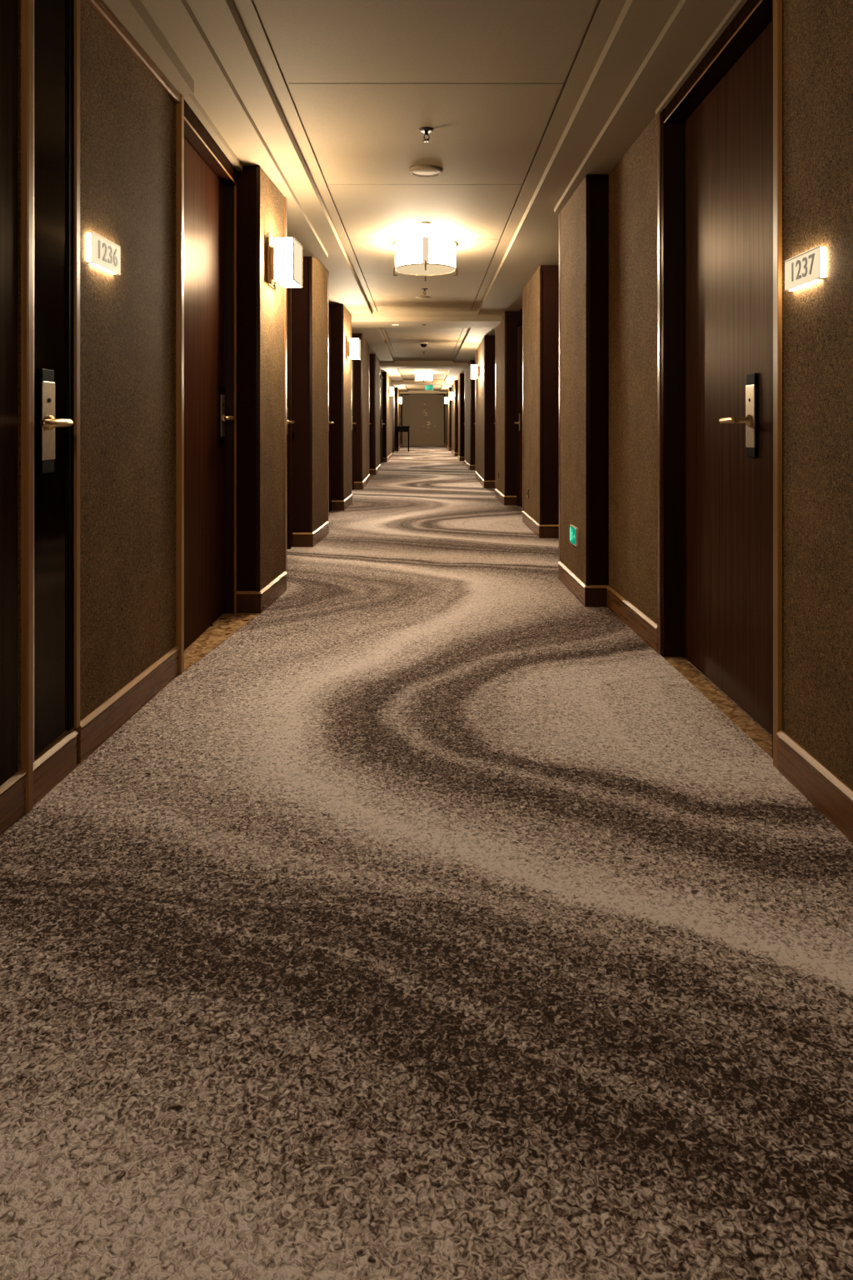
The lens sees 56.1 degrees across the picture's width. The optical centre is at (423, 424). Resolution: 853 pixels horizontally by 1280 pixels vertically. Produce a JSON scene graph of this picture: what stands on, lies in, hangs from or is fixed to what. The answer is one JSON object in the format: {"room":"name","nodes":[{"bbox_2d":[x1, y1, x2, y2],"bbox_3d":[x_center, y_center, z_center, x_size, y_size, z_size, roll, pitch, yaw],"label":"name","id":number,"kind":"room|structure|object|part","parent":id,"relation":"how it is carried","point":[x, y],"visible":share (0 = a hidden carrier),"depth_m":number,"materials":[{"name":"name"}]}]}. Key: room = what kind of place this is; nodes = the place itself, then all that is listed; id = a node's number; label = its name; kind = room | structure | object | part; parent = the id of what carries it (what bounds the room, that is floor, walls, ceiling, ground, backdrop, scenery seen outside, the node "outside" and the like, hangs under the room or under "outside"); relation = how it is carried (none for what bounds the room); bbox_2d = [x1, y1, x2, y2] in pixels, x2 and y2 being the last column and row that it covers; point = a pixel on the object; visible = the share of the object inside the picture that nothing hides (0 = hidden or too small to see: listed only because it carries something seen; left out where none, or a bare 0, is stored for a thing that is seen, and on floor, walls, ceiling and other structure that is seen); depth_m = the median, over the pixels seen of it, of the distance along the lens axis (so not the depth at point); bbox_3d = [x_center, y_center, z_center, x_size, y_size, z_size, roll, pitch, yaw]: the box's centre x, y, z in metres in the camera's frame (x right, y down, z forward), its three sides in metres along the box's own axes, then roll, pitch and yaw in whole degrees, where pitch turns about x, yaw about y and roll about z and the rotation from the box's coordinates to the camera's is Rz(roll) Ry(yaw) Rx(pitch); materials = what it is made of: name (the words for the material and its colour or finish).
{"room":"hotel corridor","nodes":[
{"label":"hotel corridor","id":0,"kind":"room"},
{"bbox_2d":[17,0,402,769],"bbox_3d":[-1.143,-0.220,16.500,0.614,2.440,43.000,0,0,0],"label":"wall","id":1,"kind":"structure","parent":0,"point":[127,120],"depth_m":2.95,"materials":[{"name":"beige paper"}]},
{"bbox_2d":[0,0,17,785],"bbox_3d":[-1.050,-0.201,1.317,0.039,2.166,1.435,0,0,0],"label":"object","id":2,"kind":"structure","parent":1,"relation":"attached to","point":[8,8],"depth_m":1.99,"materials":[{"name":"brown wood"}]},
{"bbox_2d":[20,0,79,812],"bbox_3d":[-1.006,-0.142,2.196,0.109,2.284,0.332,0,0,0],"label":"door","id":3,"kind":"structure","parent":1,"relation":"in","point":[50,29],"depth_m":2.18,"materials":[{"name":"brown wood"}]},
{"bbox_3d":[-1.038,-0.142,2.072,0.044,2.284,0.028,0,0,0],"label":"frame post","id":4,"kind":"part","parent":3,"relation":"part of","materials":[{"name":"brown wood"}]},
{"bbox_3d":[-1.018,-0.009,2.166,0.014,0.282,0.072,0,0,0],"label":"lock plate","id":5,"kind":"part","parent":3,"relation":"part of","materials":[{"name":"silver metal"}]},
{"bbox_3d":[-0.982,-0.005,2.108,0.061,0.040,0.156,0,0,0],"label":"lever handle","id":6,"kind":"part","parent":3,"relation":"part of","materials":[{"name":"gold metal"}]},
{"bbox_3d":[-1.036,-0.198,2.348,0.048,2.172,0.028,0,0,0],"label":"frame post","id":7,"kind":"part","parent":3,"relation":"part of","materials":[{"name":"brown wood"}]},
{"bbox_2d":[86,231,120,274],"bbox_3d":[-1.006,-0.537,2.525,0.019,0.096,0.205,0,0,2],"label":"number sign","id":8,"kind":"object","parent":1,"relation":"attached to","point":[102,253],"visible":1,"depth_m":2.50,"materials":[{"name":"white plastic"}]},
{"bbox_2d":[86,0,180,103],"bbox_3d":[-1.041,-1.303,-0.900,0.073,0.038,8.200,0,0,0],"label":"trim","id":9,"kind":"structure","parent":1,"relation":"attached to","point":[99,7],"depth_m":2.74,"materials":[{"name":"brown wood"}]},
{"bbox_2d":[0,443,402,836],"bbox_3d":[-0.942,0.942,16.500,0.246,0.117,43.000,0,0,0],"label":"baseboard","id":10,"kind":"structure","parent":1,"relation":"attached to","point":[61,759],"depth_m":2.55,"materials":[{"name":"brown wood"}]},
{"bbox_2d":[175,94,259,674],"bbox_3d":[-0.986,-0.172,3.722,0.248,2.343,1.044,0,0,0],"label":"door","id":11,"kind":"structure","parent":1,"relation":"in","point":[207,616],"depth_m":3.81,"materials":[{"name":"brown wood"}]},
{"bbox_3d":[-1.038,-0.172,3.218,0.143,2.343,0.036,0,0,0],"label":"casing","id":12,"kind":"part","parent":11,"relation":"part of","materials":[{"name":"brown wood"}]},
{"bbox_3d":[-1.041,-1.302,3.738,0.118,0.081,1.004,0,0,0],"label":"head casing","id":13,"kind":"part","parent":11,"relation":"part of","materials":[{"name":"brown wood"}]},
{"bbox_3d":[-1.043,-0.043,4.150,0.014,0.307,0.072,0,0,0],"label":"lock plate","id":14,"kind":"part","parent":11,"relation":"part of","materials":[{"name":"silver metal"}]},
{"bbox_3d":[-1.007,-0.033,4.092,0.061,0.040,0.156,0,0,0],"label":"lever handle","id":15,"kind":"part","parent":11,"relation":"part of","materials":[{"name":"gold metal"}]},
{"bbox_2d":[267,233,303,288],"bbox_3d":[-0.776,-0.915,4.465,0.161,0.284,0.244,0,0,3],"label":"wall sconce","id":16,"kind":"object","parent":1,"relation":"attached to","point":[285,254],"visible":1,"depth_m":4.35,"materials":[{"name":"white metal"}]},
{"bbox_3d":[-0.830,-0.915,4.468,0.052,0.284,0.116,0,0,3],"label":"plate","id":17,"kind":"part","parent":16,"relation":"part of","materials":[{"name":"gold metal"}]},
{"bbox_3d":[-0.752,-0.903,4.464,0.105,0.228,0.236,0,0,3],"label":"lamp shade","id":18,"kind":"part","parent":16,"relation":"part of","materials":[{"name":"white fabric"}]},
{"bbox_2d":[276,280,299,285],"bbox_3d":[-0.752,-0.794,4.464,0.101,0.003,0.232,0,0,3],"label":"diffuser","id":19,"kind":"object","parent":16,"relation":"attached to","point":[282,282],"depth_m":4.48,"materials":[{"name":"white glass"}]},
{"bbox_3d":[-0.699,-0.903,4.461,0.001,0.228,0.236,0,0,3],"label":"panel","id":20,"kind":"part","parent":16,"relation":"part of","materials":[{"name":"beige fabric"}]},
{"bbox_2d":[284,196,294,571],"bbox_3d":[-1.030,-0.200,5.649,0.231,2.400,1.683,0,0,-8],"label":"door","id":21,"kind":"structure","parent":1,"relation":"in","point":[287,291],"depth_m":6.39,"materials":[{"name":"brown wood"}]},
{"bbox_3d":[-0.868,-0.200,4.854,0.074,2.400,0.052,0,0,0],"label":"casing","id":22,"kind":"part","parent":21,"relation":"part of","materials":[{"name":"brown wood"}]},
{"bbox_3d":[-1.081,-0.030,6.330,0.014,0.280,0.072,0,0,0],"label":"lock plate","id":23,"kind":"part","parent":21,"relation":"part of","materials":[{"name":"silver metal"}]},
{"bbox_3d":[-1.083,-0.125,5.910,0.034,2.250,1.160,0,0,0],"label":"frame","id":24,"kind":"part","parent":21,"relation":"part of","materials":[{"name":"brown wood"}]},
{"bbox_3d":[-1.045,-0.020,6.272,0.061,0.040,0.156,0,0,0],"label":"lever handle","id":25,"kind":"part","parent":21,"relation":"part of","materials":[{"name":"gold metal"}]},
{"bbox_2d":[327,271,334,533],"bbox_3d":[-1.024,-0.200,8.293,0.188,2.400,1.960,0,0,-6],"label":"door","id":26,"kind":"structure","parent":1,"relation":"in","point":[329,422],"depth_m":7.37,"materials":[{"name":"brown wood"}]},
{"bbox_3d":[-0.908,-0.200,7.349,0.074,2.400,0.052,0,0,0],"label":"casing","id":27,"kind":"part","parent":26,"relation":"part of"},
{"bbox_3d":[-1.083,-0.125,8.690,0.034,2.250,1.160,0,0,0],"label":"frame","id":28,"kind":"part","parent":26,"relation":"part of","materials":[{"name":"brown wood"}]},
{"bbox_2d":[345,335,360,359],"bbox_3d":[-0.844,-0.925,9.649,0.161,0.284,0.244,0,0,1],"label":"wall sconce","id":29,"kind":"object","parent":1,"relation":"attached to","point":[353,347],"visible":1,"depth_m":9.53,"materials":[{"name":"beige fabric"}]},
{"bbox_3d":[-0.899,-0.925,9.650,0.052,0.284,0.116,0,0,1],"label":"plate","id":30,"kind":"part","parent":29,"relation":"part of","materials":[{"name":"gold metal"}]},
{"bbox_3d":[-0.820,-0.913,9.648,0.105,0.228,0.236,0,0,1],"label":"lamp shade","id":31,"kind":"part","parent":29,"relation":"part of","materials":[{"name":"white fabric"}]},
{"bbox_3d":[-0.820,-0.913,9.648,0.113,0.236,0.244,0,0,1],"label":"frame","id":32,"kind":"part","parent":29,"relation":"part of","materials":[{"name":"beige fabric"}]},
{"bbox_3d":[-0.768,-0.913,9.648,0.001,0.228,0.236,0,0,1],"label":"panel","id":33,"kind":"part","parent":29,"relation":"part of","materials":[{"name":"white glass"}]},
{"bbox_2d":[351,359,355,489],"bbox_3d":[-1.029,-0.200,11.245,0.159,2.400,2.075,0,0,-4],"label":"door","id":34,"kind":"structure","parent":1,"relation":"in","point":[352,422],"depth_m":12.21,"materials":[{"name":"brown wood"}]},
{"bbox_3d":[-1.083,-0.125,11.700,0.034,2.250,1.160,0,0,0],"label":"frame","id":35,"kind":"part","parent":34,"relation":"part of","materials":[{"name":"brown wood"}]},
{"bbox_2d":[380,375,384,464],"bbox_3d":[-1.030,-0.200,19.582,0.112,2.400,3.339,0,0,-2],"label":"door","id":36,"kind":"structure","parent":1,"relation":"in","point":[382,423],"depth_m":20.68,"materials":[{"name":"brown wood"}]},
{"bbox_3d":[-1.083,-0.125,20.670,0.034,2.250,1.160,0,0,0],"label":"frame","id":37,"kind":"part","parent":36,"relation":"part of","materials":[{"name":"brown wood"}]},
{"bbox_2d":[388,386,394,395],"bbox_3d":[-0.897,-0.930,22.200,0.161,0.284,0.244,0,0,0],"label":"wall sconce","id":38,"kind":"object","parent":1,"relation":"attached to","point":[391,391],"visible":1,"depth_m":22.08,"materials":[{"name":"beige fabric"}]},
{"bbox_3d":[-0.873,-0.918,22.200,0.105,0.228,0.236,0,0,0],"label":"lamp shade","id":39,"kind":"part","parent":38,"relation":"part of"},
{"bbox_2d":[398,397,402,404],"bbox_3d":[-0.884,-0.930,30.600,0.161,0.284,0.244,0,0,0],"label":"wall sconce","id":40,"kind":"object","parent":1,"relation":"attached to","point":[400,399],"visible":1,"depth_m":30.48,"materials":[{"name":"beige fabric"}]},
{"bbox_2d":[402,394,444,445],"bbox_3d":[0.000,-0.300,38.050,2.900,2.600,0.100,0,0,0],"label":"wall","id":41,"kind":"structure","parent":0,"point":[413,406],"depth_m":38.00,"materials":[{"name":"beige paint"}]},
{"bbox_2d":[101,0,747,394],"bbox_3d":[0.000,-1.441,16.500,2.900,0.238,43.000,0,0,0],"label":"ceiling","id":42,"kind":"structure","parent":0,"point":[522,101],"depth_m":3.65,"materials":[{"name":"beige paint"}]},
{"bbox_2d":[415,295,429,299],"bbox_3d":[-0.004,-1.442,9.100,0.168,0.015,0.168,0,0,0],"label":"ceiling disc","id":43,"kind":"object","parent":42,"relation":"attached to","point":[417,297],"visible":1,"depth_m":9.07,"materials":[{"name":"paint"}]},
{"bbox_2d":[415,372,433,382],"bbox_3d":[0.018,-1.312,22.400,0.524,0.275,0.524,0,0,0],"label":"ceiling lamp","id":44,"kind":"object","parent":42,"relation":"attached to","point":[423,377],"visible":1,"depth_m":22.21,"materials":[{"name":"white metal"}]},
{"bbox_3d":[0.018,-1.325,22.400,0.476,0.199,0.476,0,0,0],"label":"lamp shade","id":45,"kind":"part","parent":44,"relation":"part of","materials":[{"name":"white fabric"}]},
{"bbox_2d":[420,341,428,347],"bbox_3d":[0.010,-1.405,14.100,0.150,0.090,0.150,0,0,0],"label":"dome camera","id":46,"kind":"object","parent":42,"relation":"attached to","point":[423,344],"visible":1,"depth_m":14.05,"materials":[{"name":"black plastic"}]},
{"bbox_2d":[392,236,459,281],"bbox_3d":[0.018,-1.312,6.320,0.524,0.275,0.524,0,0,0],"label":"ceiling lamp","id":47,"kind":"object","parent":42,"relation":"attached to","point":[418,256],"visible":1,"depth_m":6.14,"materials":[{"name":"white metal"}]},
{"bbox_2d":[395,264,454,274],"bbox_3d":[0.018,-1.218,6.320,0.468,0.009,0.468,0,0,0],"label":"diffuser","id":48,"kind":"object","parent":47,"relation":"attached to","point":[407,269],"depth_m":6.27,"materials":[{"name":"beige glass"}]},
{"bbox_3d":[0.018,-1.325,6.320,0.476,0.199,0.476,0,0,0],"label":"lamp shade","id":49,"kind":"part","parent":47,"relation":"part of","materials":[{"name":"white fabric"}]},
{"bbox_2d":[420,221,430,224],"bbox_3d":[0.020,-1.447,5.760,0.072,0.006,0.072,0,0,0],"label":"ceiling disc","id":50,"kind":"object","parent":42,"relation":"attached to","point":[424,222],"visible":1,"depth_m":5.75,"materials":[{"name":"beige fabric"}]},
{"bbox_2d":[409,165,443,177],"bbox_3d":[0.016,-1.442,4.560,0.192,0.015,0.192,0,0,0],"label":"ceiling disc","id":51,"kind":"object","parent":42,"relation":"attached to","point":[425,171],"visible":1,"depth_m":4.54,"materials":[{"name":"paint"}]},
{"bbox_2d":[419,126,434,142],"bbox_3d":[0.016,-1.420,3.930,0.072,0.060,0.072,0,0,0],"label":"sprinkler","id":52,"kind":"object","parent":42,"relation":"attached to","point":[424,129],"visible":1,"depth_m":3.92,"materials":[{"name":"metal"}]},
{"bbox_2d":[425,385,433,389],"bbox_3d":[0.200,-1.315,27.384,0.290,0.270,0.032,0,0,0],"label":"exit sign","id":53,"kind":"object","parent":42,"relation":"hanging from","point":[427,387],"visible":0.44,"depth_m":27.37,"materials":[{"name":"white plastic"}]},
{"bbox_2d":[0,445,852,1279],"bbox_3d":[0.000,1.025,16.500,2.900,0.050,43.000,0,0,0],"label":"floor","id":54,"kind":"structure","parent":0,"point":[431,922],"depth_m":1.50,"materials":[{"name":"carpet"}]},
{"bbox_2d":[395,425,409,452],"bbox_3d":[-0.740,0.522,29.550,0.500,0.955,1.100,0,0,0],"label":"console table","id":55,"kind":"object","parent":54,"relation":"on","point":[399,428],"visible":1,"depth_m":29.05,"materials":[{"name":"black wood"}]},
{"bbox_3d":[-0.940,0.537,29.060,0.045,0.925,0.045,0,0,0],"label":"leg","id":56,"kind":"part","parent":55,"relation":"part of","materials":[{"name":"black wood"}]},
{"bbox_3d":[-0.540,0.537,29.060,0.045,0.925,0.045,0,0,0],"label":"leg","id":57,"kind":"part","parent":55,"relation":"part of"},
{"bbox_2d":[444,0,852,789],"bbox_3d":[1.169,-0.220,16.500,0.562,2.440,43.000,0,0,0],"label":"wall","id":58,"kind":"structure","parent":0,"point":[609,223],"depth_m":3.58,"materials":[{"name":"brown paint"}]},
{"bbox_2d":[445,396,449,404],"bbox_3d":[0.904,-0.930,30.700,0.161,0.284,0.244,0,0,0],"label":"wall sconce","id":59,"kind":"object","parent":58,"relation":"attached to","point":[447,400],"visible":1,"depth_m":30.58,"materials":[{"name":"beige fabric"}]},
{"bbox_2d":[449,392,454,399],"bbox_3d":[0.919,-0.930,25.700,0.161,0.284,0.244,0,0,0],"label":"wall sconce","id":60,"kind":"object","parent":58,"relation":"attached to","point":[451,394],"visible":1,"depth_m":25.58,"materials":[{"name":"beige fabric"}]},
{"bbox_2d":[470,362,479,379],"bbox_3d":[0.905,-0.930,13.901,0.161,0.284,0.244,0,0,1],"label":"wall sconce","id":61,"kind":"object","parent":58,"relation":"attached to","point":[475,370],"visible":1,"depth_m":13.78,"materials":[{"name":"beige fabric"}]},
{"bbox_3d":[0.881,-0.918,13.902,0.113,0.236,0.244,0,0,1],"label":"frame","id":62,"kind":"part","parent":61,"relation":"part of","materials":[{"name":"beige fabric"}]},
{"bbox_3d":[0.881,-0.918,13.902,0.105,0.228,0.236,0,0,1],"label":"lamp shade","id":63,"kind":"part","parent":61,"relation":"part of","materials":[{"name":"white fabric"}]},
{"bbox_3d":[0.959,-0.930,13.900,0.052,0.284,0.116,0,0,1],"label":"plate","id":64,"kind":"part","parent":61,"relation":"part of","materials":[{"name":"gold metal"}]},
{"bbox_2d":[514,288,524,510],"bbox_3d":[1.134,-0.200,9.034,0.168,2.400,1.654,0,0,5],"label":"door","id":65,"kind":"structure","parent":58,"relation":"in","point":[520,422],"depth_m":9.62,"materials":[{"name":"brown wood"}]},
{"bbox_3d":[1.171,-0.030,9.700,0.014,0.280,0.072,0,0,0],"label":"lock plate","id":66,"kind":"part","parent":65,"relation":"part of","materials":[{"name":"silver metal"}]},
{"bbox_3d":[1.173,-0.125,9.280,0.034,2.250,1.160,0,0,0],"label":"frame","id":67,"kind":"part","parent":65,"relation":"part of","materials":[{"name":"brown wood"}]},
{"bbox_3d":[1.063,-0.200,8.239,0.074,2.400,0.052,0,0,0],"label":"casing","id":68,"kind":"part","parent":65,"relation":"part of","materials":[{"name":"brown wood"}]},
{"bbox_2d":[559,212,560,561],"bbox_3d":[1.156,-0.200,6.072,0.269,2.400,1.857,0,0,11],"label":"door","id":69,"kind":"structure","parent":58,"relation":"in","point":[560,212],"depth_m":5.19,"materials":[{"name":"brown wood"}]},
{"bbox_2d":[570,524,578,546],"bbox_3d":[0.886,0.650,4.700,0.018,0.105,0.170,0,0,-1],"label":"exit sign","id":70,"kind":"object","parent":58,"relation":"attached to","point":[573,530],"visible":1,"depth_m":4.67,"materials":[{"name":"green plastic"}]},
{"bbox_3d":[0.878,0.650,4.700,0.003,0.095,0.160,0,0,-1],"label":"green panel","id":71,"kind":"part","parent":70,"relation":"part of","materials":[{"name":"green plastic"}]},
{"bbox_2d":[444,443,852,843],"bbox_3d":[1.043,0.942,16.500,0.344,0.117,43.000,0,0,0],"label":"baseboard","id":72,"kind":"structure","parent":58,"relation":"attached to","point":[827,792],"depth_m":2.28,"materials":[{"name":"brown wood"}]},
{"bbox_2d":[657,0,782,769],"bbox_3d":[1.098,-0.177,2.908,0.144,2.354,1.190,0,0,0],"label":"door","id":73,"kind":"structure","parent":58,"relation":"in","point":[720,135],"depth_m":2.97,"materials":[{"name":"brown wood"}]},
{"bbox_3d":[1.093,-0.177,3.466,0.134,2.354,0.073,0,0,0],"label":"casing","id":74,"kind":"part","parent":73,"relation":"part of","materials":[{"name":"brown wood"}]},
{"bbox_3d":[1.096,-1.323,2.908,0.128,0.062,1.120,0,0,0],"label":"head casing","id":75,"kind":"part","parent":73,"relation":"part of","materials":[{"name":"brown wood"}]},
{"bbox_3d":[1.070,-0.015,2.753,0.061,0.040,0.156,0,0,0],"label":"lever handle","id":76,"kind":"part","parent":73,"relation":"part of","materials":[{"name":"gold metal"}]},
{"bbox_3d":[1.106,-0.031,2.695,0.014,0.282,0.072,0,0,0],"label":"lock plate","id":77,"kind":"part","parent":73,"relation":"part of","materials":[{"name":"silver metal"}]},
{"bbox_3d":[1.098,-0.177,2.330,0.144,2.354,0.035,0,0,0],"label":"casing","id":78,"kind":"part","parent":73,"relation":"part of","materials":[{"name":"brown wood"}]},
{"bbox_2d":[785,245,826,291],"bbox_3d":[1.028,-0.418,2.158,0.019,0.088,0.196,0,0,0],"label":"number sign","id":79,"kind":"object","parent":58,"relation":"attached to","point":[804,269],"visible":1,"depth_m":2.13,"materials":[{"name":"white plastic"}]}
]}

